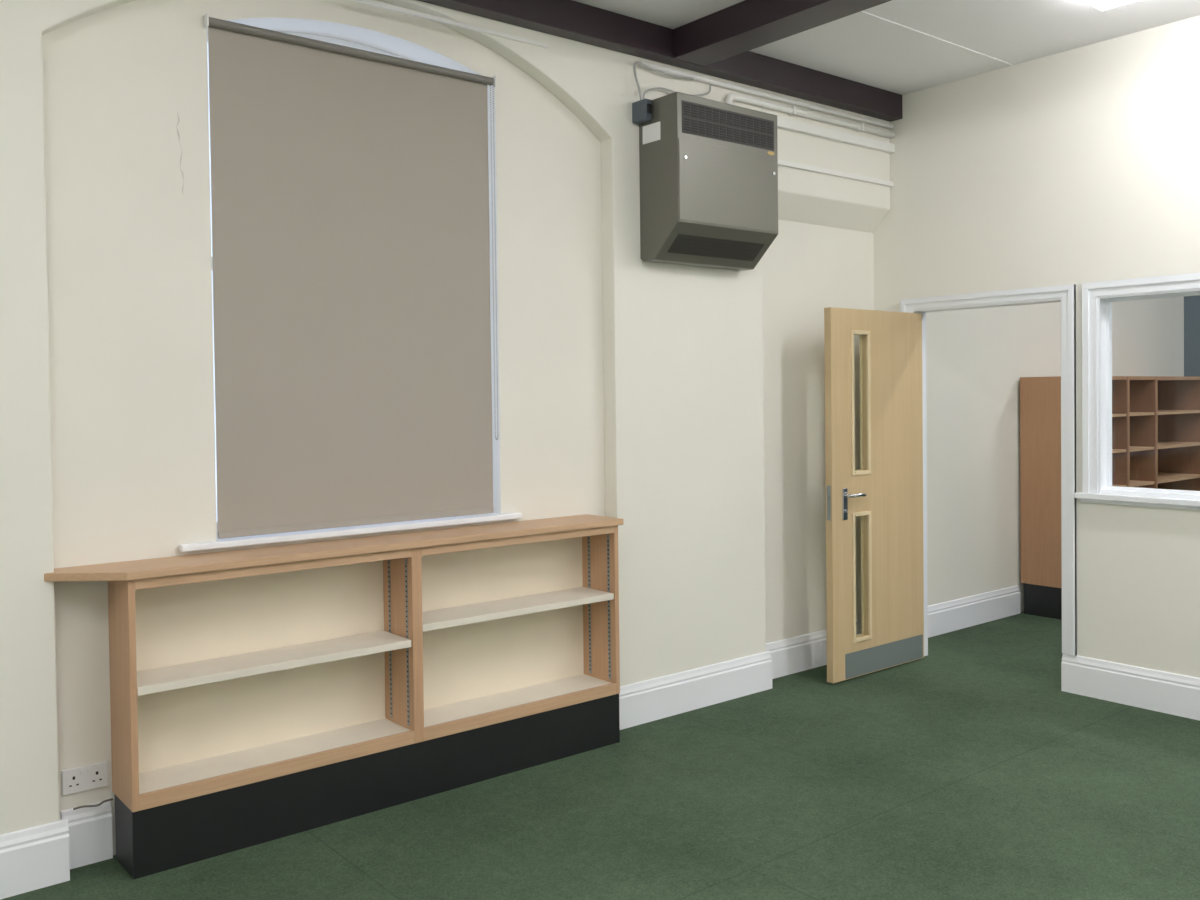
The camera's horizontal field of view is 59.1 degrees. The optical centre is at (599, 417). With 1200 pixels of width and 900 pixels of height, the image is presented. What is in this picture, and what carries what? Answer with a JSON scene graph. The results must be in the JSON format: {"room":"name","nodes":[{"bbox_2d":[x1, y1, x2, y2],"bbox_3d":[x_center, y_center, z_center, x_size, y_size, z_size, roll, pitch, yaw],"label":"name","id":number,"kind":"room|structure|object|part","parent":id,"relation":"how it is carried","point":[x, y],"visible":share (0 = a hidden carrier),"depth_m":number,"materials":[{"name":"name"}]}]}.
{"room":"classroom","nodes":[
{"label":"classroom","id":0,"kind":"room"},
{"bbox_2d":[0,0,1183,854],"bbox_3d":[0.642,-0.215,5.774,11.500,3.368,0.420,-2,1,-39],"label":"wall","id":1,"kind":"structure","parent":0,"point":[684,405],"depth_m":4.83,"materials":[{"name":"beige paint"}]},
{"bbox_2d":[0,801,112,898],"bbox_3d":[-2.682,1.468,2.853,2.585,0.200,0.112,-2,1,-39],"label":"baseboard","id":2,"kind":"structure","parent":1,"relation":"attached to","point":[41,856],"depth_m":3.50,"materials":[{"name":"white paint"}]},
{"bbox_2d":[73,798,112,809],"bbox_3d":[-1.739,1.331,3.640,0.127,0.014,0.027,-2,1,-39],"label":"cable","id":3,"kind":"object","parent":2,"relation":"on","point":[107,800],"visible":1,"depth_m":3.63,"materials":[{"name":"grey plastic"}]},
{"bbox_2d":[62,761,107,795],"bbox_3d":[-1.776,1.246,3.653,0.146,0.086,0.014,-2,1,-39],"label":"wall socket","id":4,"kind":"object","parent":1,"relation":"attached to","point":[92,776],"visible":1,"depth_m":3.65,"materials":[{"name":"white plastic"}]},
{"bbox_2d":[179,31,521,551],"bbox_3d":[-1.026,-0.555,4.377,1.495,2.051,0.270,-2,1,-39],"label":"window","id":5,"kind":"structure","parent":1,"relation":"in","point":[447,521],"depth_m":4.30,"materials":[{"name":"white"}]},
{"bbox_3d":[-1.076,-0.558,4.479,1.268,2.047,0.050,-2,1,-39],"label":"frame","id":6,"kind":"part","parent":5,"relation":"part of","materials":[{"name":"white"}]},
{"bbox_2d":[204,13,498,538],"bbox_3d":[-0.947,-0.526,4.296,1.260,1.930,0.044,-2,1,-39],"label":"roller blind","id":7,"kind":"object","parent":5,"relation":"attached to","point":[350,186],"visible":1,"depth_m":4.26,"materials":[{"name":"grey fabric"}]},
{"bbox_3d":[-0.468,-0.684,4.691,0.007,1.573,0.028,-2,1,-39],"label":"pull chain","id":8,"kind":"part","parent":7,"relation":"part of","materials":[{"name":"beige"}]},
{"bbox_2d":[352,0,547,47],"bbox_3d":[-0.629,-1.659,4.445,1.015,0.018,0.014,-2,1,-39],"label":"trunking","id":9,"kind":"object","parent":1,"relation":"attached to","point":[369,2],"visible":1,"depth_m":4.45,"materials":[{"name":"white plastic"}]},
{"bbox_2d":[632,98,651,123],"bbox_3d":[0.203,-1.462,5.061,0.044,0.100,0.107,-2,1,-39],"label":"switch","id":10,"kind":"object","parent":1,"relation":"attached to","point":[641,109],"visible":1,"depth_m":5.04,"materials":[{"name":"grey plastic"}]},
{"bbox_2d":[633,61,693,99],"bbox_3d":[0.318,-1.611,5.173,0.401,0.194,0.033,-2,1,-39],"label":"cable","id":11,"kind":"object","parent":10,"relation":"attached to","point":[636,62],"visible":1,"depth_m":5.10,"materials":[{"name":"grey plastic"}]},
{"bbox_2d":[418,0,901,121],"bbox_3d":[-0.947,-1.776,4.133,7.033,0.143,0.090,-2,1,-39],"label":"beam","id":12,"kind":"structure","parent":1,"relation":"attached to","point":[568,19],"depth_m":5.09,"materials":[{"name":"brown wood"}]},
{"bbox_2d":[643,85,710,98],"bbox_3d":[0.387,-1.603,5.239,0.500,0.174,0.027,-2,2,-42],"label":"cable","id":13,"kind":"object","parent":1,"relation":"attached to","point":[654,88],"visible":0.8,"depth_m":5.19,"materials":[{"name":"grey plastic"}]},
{"bbox_2d":[639,92,777,270],"bbox_3d":[0.548,-1.140,5.236,0.700,0.760,0.280,-2,1,-39],"label":"wall heater","id":14,"kind":"object","parent":1,"relation":"attached to","point":[708,168],"visible":1,"depth_m":5.09,"materials":[{"name":"grey metal"}]},
{"bbox_2d":[667,234,764,260],"bbox_3d":[0.577,-0.833,5.213,0.598,0.079,0.084,-2,1,-39],"label":"grille","id":15,"kind":"object","parent":14,"relation":"attached to","point":[691,247],"depth_m":5.20,"materials":[{"name":"grey metal"}]},
{"bbox_2d":[682,100,773,150],"bbox_3d":[0.629,-1.409,5.130,0.638,0.150,0.002,-2,1,-39],"label":"grille","id":16,"kind":"object","parent":14,"relation":"attached to","point":[706,121],"depth_m":5.12,"materials":[{"name":"black metal"}]},
{"bbox_3d":[0.633,-1.115,5.135,0.686,0.377,0.004,-2,1,-39],"label":"panel","id":17,"kind":"part","parent":14,"relation":"part of","materials":[{"name":"grey metal"}]},
{"bbox_2d":[619,622,861,729],"bbox_3d":[0.898,1.366,5.795,2.211,0.200,0.148,-2,1,-39],"label":"baseboard","id":18,"kind":"structure","parent":1,"relation":"attached to","point":[646,701],"depth_m":5.47,"materials":[{"name":"white paint"}]},
{"bbox_2d":[639,61,893,128],"bbox_3d":[0.978,-1.725,5.738,2.022,0.027,0.027,-2,1,-39],"label":"conduit","id":19,"kind":"object","parent":1,"relation":"attached to","point":[658,67],"visible":1,"depth_m":5.65,"materials":[{"name":"white plastic"}]},
{"bbox_2d":[725,93,895,137],"bbox_3d":[1.207,-1.623,5.919,1.444,0.160,0.048,-2,1,-39],"label":"conduit","id":20,"kind":"object","parent":1,"relation":"attached to","point":[792,110],"visible":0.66,"depth_m":5.85,"materials":[{"name":"white plastic"}]},
{"bbox_2d":[778,159,892,186],"bbox_3d":[1.279,-1.392,5.998,1.246,0.027,0.024,-2,1,-39],"label":"trunking","id":21,"kind":"object","parent":1,"relation":"attached to","point":[785,163],"visible":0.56,"depth_m":6.02,"materials":[{"name":"white plastic"}]},
{"bbox_2d":[777,117,894,152],"bbox_3d":[1.246,-1.603,5.959,1.334,0.050,0.035,-2,1,-39],"label":"trunking","id":22,"kind":"object","parent":1,"relation":"attached to","point":[782,123],"visible":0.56,"depth_m":6.01,"materials":[{"name":"white plastic"}]},
{"bbox_2d":[928,585,1019,637],"bbox_3d":[2.406,1.321,7.105,1.542,0.200,0.022,-2,1,-39],"label":"baseboard","id":23,"kind":"structure","parent":1,"relation":"attached to","point":[953,615],"depth_m":7.20,"materials":[{"name":"white paint"}]},
{"bbox_2d":[0,611,1199,899],"bbox_3d":[2.748,1.534,3.251,11.700,0.080,7.020,-2,1,-39],"label":"floor","id":24,"kind":"structure","parent":0,"point":[965,769],"depth_m":4.00,"materials":[{"name":"green carpet"}]},
{"bbox_2d":[108,548,419,879],"bbox_3d":[-1.216,1.027,3.951,1.080,1.002,0.248,-2,1,-39],"label":"bookcase","id":25,"kind":"object","parent":24,"relation":"on","point":[250,706],"visible":0.98,"depth_m":3.94,"materials":[{"name":"brown wood"}]},
{"bbox_3d":[-1.627,0.925,3.614,0.022,0.775,0.248,-2,1,-39],"label":"panel","id":26,"kind":"part","parent":25,"relation":"part of","materials":[{"name":"brown wood"}]},
{"bbox_3d":[-1.294,0.912,4.041,1.036,0.775,0.008,-2,1,-39],"label":"panel","id":27,"kind":"part","parent":25,"relation":"part of","materials":[{"name":"beige wood"}]},
{"bbox_3d":[-1.149,0.544,3.852,1.036,0.035,0.018,-2,1,-39],"label":"rail","id":28,"kind":"part","parent":25,"relation":"part of","materials":[{"name":"brown wood"}]},
{"bbox_3d":[-1.216,0.904,3.946,1.030,0.028,0.230,-2,1,-39],"label":"shelf","id":29,"kind":"part","parent":25,"relation":"part of","materials":[{"name":"laminate"}]},
{"bbox_3d":[-1.141,1.277,3.867,1.036,0.050,0.018,-2,1,-39],"label":"rail","id":30,"kind":"part","parent":25,"relation":"part of","materials":[{"name":"brown wood"}]},
{"bbox_2d":[44,514,623,581],"bbox_3d":[-0.890,0.503,4.203,2.361,0.028,0.267,-2,1,-39],"label":"countertop","id":31,"kind":"structure","parent":25,"relation":"on","point":[233,559],"depth_m":3.97,"materials":[{"name":"brown wood"}]},
{"bbox_3d":[-0.808,0.902,4.283,0.022,0.775,0.248,-2,1,-39],"label":"panel","id":32,"kind":"part","parent":25,"relation":"part of","materials":[{"name":"brown wood"}]},
{"bbox_2d":[416,525,619,797],"bbox_3d":[-0.394,1.004,4.621,1.043,1.002,0.248,-2,1,-39],"label":"bookcase","id":33,"kind":"object","parent":24,"relation":"on","point":[519,657],"visible":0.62,"depth_m":4.67,"materials":[{"name":"brown wood"}]},
{"bbox_3d":[-0.791,0.901,4.297,0.022,0.775,0.248,-2,1,-39],"label":"panel","id":34,"kind":"part","parent":33,"relation":"part of","materials":[{"name":"brown wood"}]},
{"bbox_3d":[-0.471,0.889,4.712,0.999,0.775,0.008,-2,1,-39],"label":"panel","id":35,"kind":"part","parent":33,"relation":"part of","materials":[{"name":"beige wood"}]},
{"bbox_3d":[-0.327,0.521,4.523,0.999,0.035,0.018,-2,1,-39],"label":"rail","id":36,"kind":"part","parent":33,"relation":"part of","materials":[{"name":"brown wood"}]},
{"bbox_3d":[-0.394,0.829,4.615,0.993,0.028,0.230,-2,1,-39],"label":"shelf","id":37,"kind":"part","parent":33,"relation":"part of","materials":[{"name":"laminate"}]},
{"bbox_3d":[-0.318,1.253,4.537,0.999,0.050,0.018,-2,1,-39],"label":"rail","id":38,"kind":"part","parent":33,"relation":"part of","materials":[{"name":"brown wood"}]},
{"bbox_3d":[0.000,0.879,4.942,0.022,0.775,0.248,-2,1,-39],"label":"panel","id":39,"kind":"part","parent":33,"relation":"part of","materials":[{"name":"brown wood"}]},
{"bbox_2d":[1020,376,1127,619],"bbox_3d":[3.422,0.553,7.631,0.720,1.690,0.432,-2,1,-39],"label":"bookcase","id":40,"kind":"object","parent":24,"relation":"on","point":[1040,397],"visible":0.39,"depth_m":7.47,"materials":[{"name":"brown wood"}]},
{"bbox_3d":[3.150,0.451,7.408,0.022,1.470,0.432,-2,1,-39],"label":"panel","id":41,"kind":"part","parent":40,"relation":"part of","materials":[{"name":"brown wood"}]},
{"bbox_3d":[3.417,-0.011,7.617,0.676,0.020,0.418,-2,1,-39],"label":"shelf","id":42,"kind":"part","parent":40,"relation":"part of","materials":[{"name":"brown wood"}]},
{"bbox_3d":[3.420,0.249,7.622,0.676,0.020,0.418,-2,1,-39],"label":"shelf","id":43,"kind":"part","parent":40,"relation":"part of","materials":[{"name":"brown wood"}]},
{"bbox_3d":[3.691,0.436,7.849,0.022,1.470,0.432,-2,1,-39],"label":"panel","id":44,"kind":"part","parent":40,"relation":"part of","materials":[{"name":"brown wood"}]},
{"bbox_2d":[1128,376,1155,488],"bbox_3d":[3.879,0.540,8.004,0.460,1.690,0.432,-2,1,-39],"label":"bookcase","id":45,"kind":"object","parent":24,"relation":"on","point":[1141,389],"visible":0.17,"depth_m":8.01,"materials":[{"name":"brown wood"}]},
{"bbox_3d":[3.708,0.435,7.863,0.022,1.470,0.432,-2,1,-39],"label":"panel","id":46,"kind":"part","parent":45,"relation":"part of","materials":[{"name":"brown wood"}]},
{"bbox_3d":[3.874,-0.024,7.990,0.416,0.020,0.418,-2,1,-39],"label":"shelf","id":47,"kind":"part","parent":45,"relation":"part of","materials":[{"name":"brown wood"}]},
{"bbox_3d":[3.877,0.236,7.995,0.416,0.020,0.418,-2,1,-39],"label":"shelf","id":48,"kind":"part","parent":45,"relation":"part of","materials":[{"name":"brown wood"}]},
{"bbox_3d":[3.880,0.496,8.000,0.416,0.020,0.418,-2,1,-39],"label":"shelf","id":49,"kind":"part","parent":45,"relation":"part of","materials":[{"name":"brown wood"}]},
{"bbox_2d":[1156,376,1199,490],"bbox_3d":[4.413,0.525,8.439,0.920,1.690,0.432,-2,1,-39],"label":"bookcase","id":50,"kind":"object","parent":24,"relation":"on","point":[1177,397],"visible":0.17,"depth_m":8.66,"materials":[{"name":"brown wood"}]},
{"bbox_3d":[4.064,0.425,8.153,0.022,1.470,0.432,-2,1,-39],"label":"panel","id":51,"kind":"part","parent":50,"relation":"part of","materials":[{"name":"brown wood"}]},
{"bbox_3d":[4.409,-0.039,8.426,0.876,0.020,0.418,-2,1,-39],"label":"shelf","id":52,"kind":"part","parent":50,"relation":"part of","materials":[{"name":"brown wood"}]},
{"bbox_3d":[4.412,0.221,8.431,0.876,0.020,0.418,-2,1,-39],"label":"shelf","id":53,"kind":"part","parent":50,"relation":"part of","materials":[{"name":"brown wood"}]},
{"bbox_3d":[4.415,0.480,8.436,0.876,0.020,0.418,-2,1,-39],"label":"shelf","id":54,"kind":"part","parent":50,"relation":"part of","materials":[{"name":"brown wood"}]},
{"bbox_2d":[573,0,1199,94],"bbox_3d":[2.707,-1.911,3.182,11.700,0.084,7.020,-2,1,-39],"label":"ceiling","id":55,"kind":"structure","parent":0,"point":[901,47],"depth_m":5.23,"materials":[{"name":"white paint"}]},
{"bbox_2d":[674,0,890,65],"bbox_3d":[2.463,-1.789,2.719,0.210,0.143,6.409,-2,1,-39],"label":"beam","id":56,"kind":"structure","parent":55,"relation":"attached to","point":[746,25],"depth_m":4.79,"materials":[{"name":"brown wood"}]},
{"bbox_2d":[1092,0,1136,10],"bbox_3d":[2.707,-1.854,4.118,0.110,0.075,1.570,-2,1,-39],"label":"ceiling light","id":57,"kind":"object","parent":55,"relation":"attached to","point":[1102,5],"visible":1,"depth_m":4.67,"materials":[{"name":"white plastic"}]},
{"bbox_2d":[873,15,1199,677],"bbox_3d":[3.830,-0.218,3.990,0.120,3.368,6.626,-2,1,-39],"label":"wall","id":58,"kind":"structure","parent":0,"point":[1080,165],"depth_m":5.49,"materials":[{"name":"beige paint"}]},
{"bbox_2d":[824,307,923,682],"bbox_3d":[1.571,0.418,6.029,0.856,2.045,0.165,-2,1,-39],"label":"door","id":59,"kind":"structure","parent":58,"relation":"in","point":[886,491],"depth_m":5.99,"materials":[{"name":"brown wood"}]},
{"bbox_3d":[1.243,0.467,5.762,0.008,0.190,0.024,-2,1,-39],"label":"lock plate","id":60,"kind":"part","parent":59,"relation":"part of","materials":[{"name":"silver metal"}]},
{"bbox_3d":[1.345,0.477,5.813,0.042,0.175,0.007,-2,1,-39],"label":"handle plate","id":61,"kind":"part","parent":59,"relation":"part of","materials":[{"name":"silver metal"}]},
{"bbox_3d":[1.411,0.429,5.827,0.141,0.026,0.054,-2,1,-39],"label":"lever","id":62,"kind":"part","parent":59,"relation":"part of","materials":[{"name":"silver metal"}]},
{"bbox_3d":[1.634,1.366,6.061,0.730,0.139,0.002,-2,1,-39],"label":"kick plate","id":63,"kind":"part","parent":59,"relation":"part of","materials":[{"name":"grey metal"}]},
{"bbox_2d":[900,284,1076,655],"bbox_3d":[2.200,0.373,5.990,0.148,2.145,1.057,-2,1,-39],"label":"door frame","id":64,"kind":"structure","parent":58,"relation":"attached to","point":[1065,294],"depth_m":5.59,"materials":[{"name":"white paint"}]},
{"bbox_2d":[1061,653,1199,720],"bbox_3d":[3.801,1.367,3.968,0.022,0.200,6.604,-2,1,-39],"label":"baseboard","id":65,"kind":"structure","parent":58,"relation":"attached to","point":[1145,688],"depth_m":5.33,"materials":[{"name":"white paint"}]},
{"bbox_2d":[1074,273,1199,509],"bbox_3d":[3.127,-0.119,4.821,0.167,1.135,1.900,-2,1,-39],"label":"window","id":66,"kind":"structure","parent":58,"relation":"in","point":[1097,297],"depth_m":5.44,"materials":[{"name":"white wood"}]},
{"bbox_3d":[3.087,0.424,4.793,0.045,0.050,1.900,-2,1,-39],"label":"sill","id":67,"kind":"part","parent":66,"relation":"part of","materials":[{"name":"white"}]},
{"bbox_2d":[1184,295,1199,376],"bbox_3d":[7.283,-0.316,6.806,0.100,3.368,6.626,-2,1,-39],"label":"wall","id":68,"kind":"structure","parent":0,"point":[1191,303],"depth_m":9.28,"materials":[{"name":"blue paint"}]}
]}

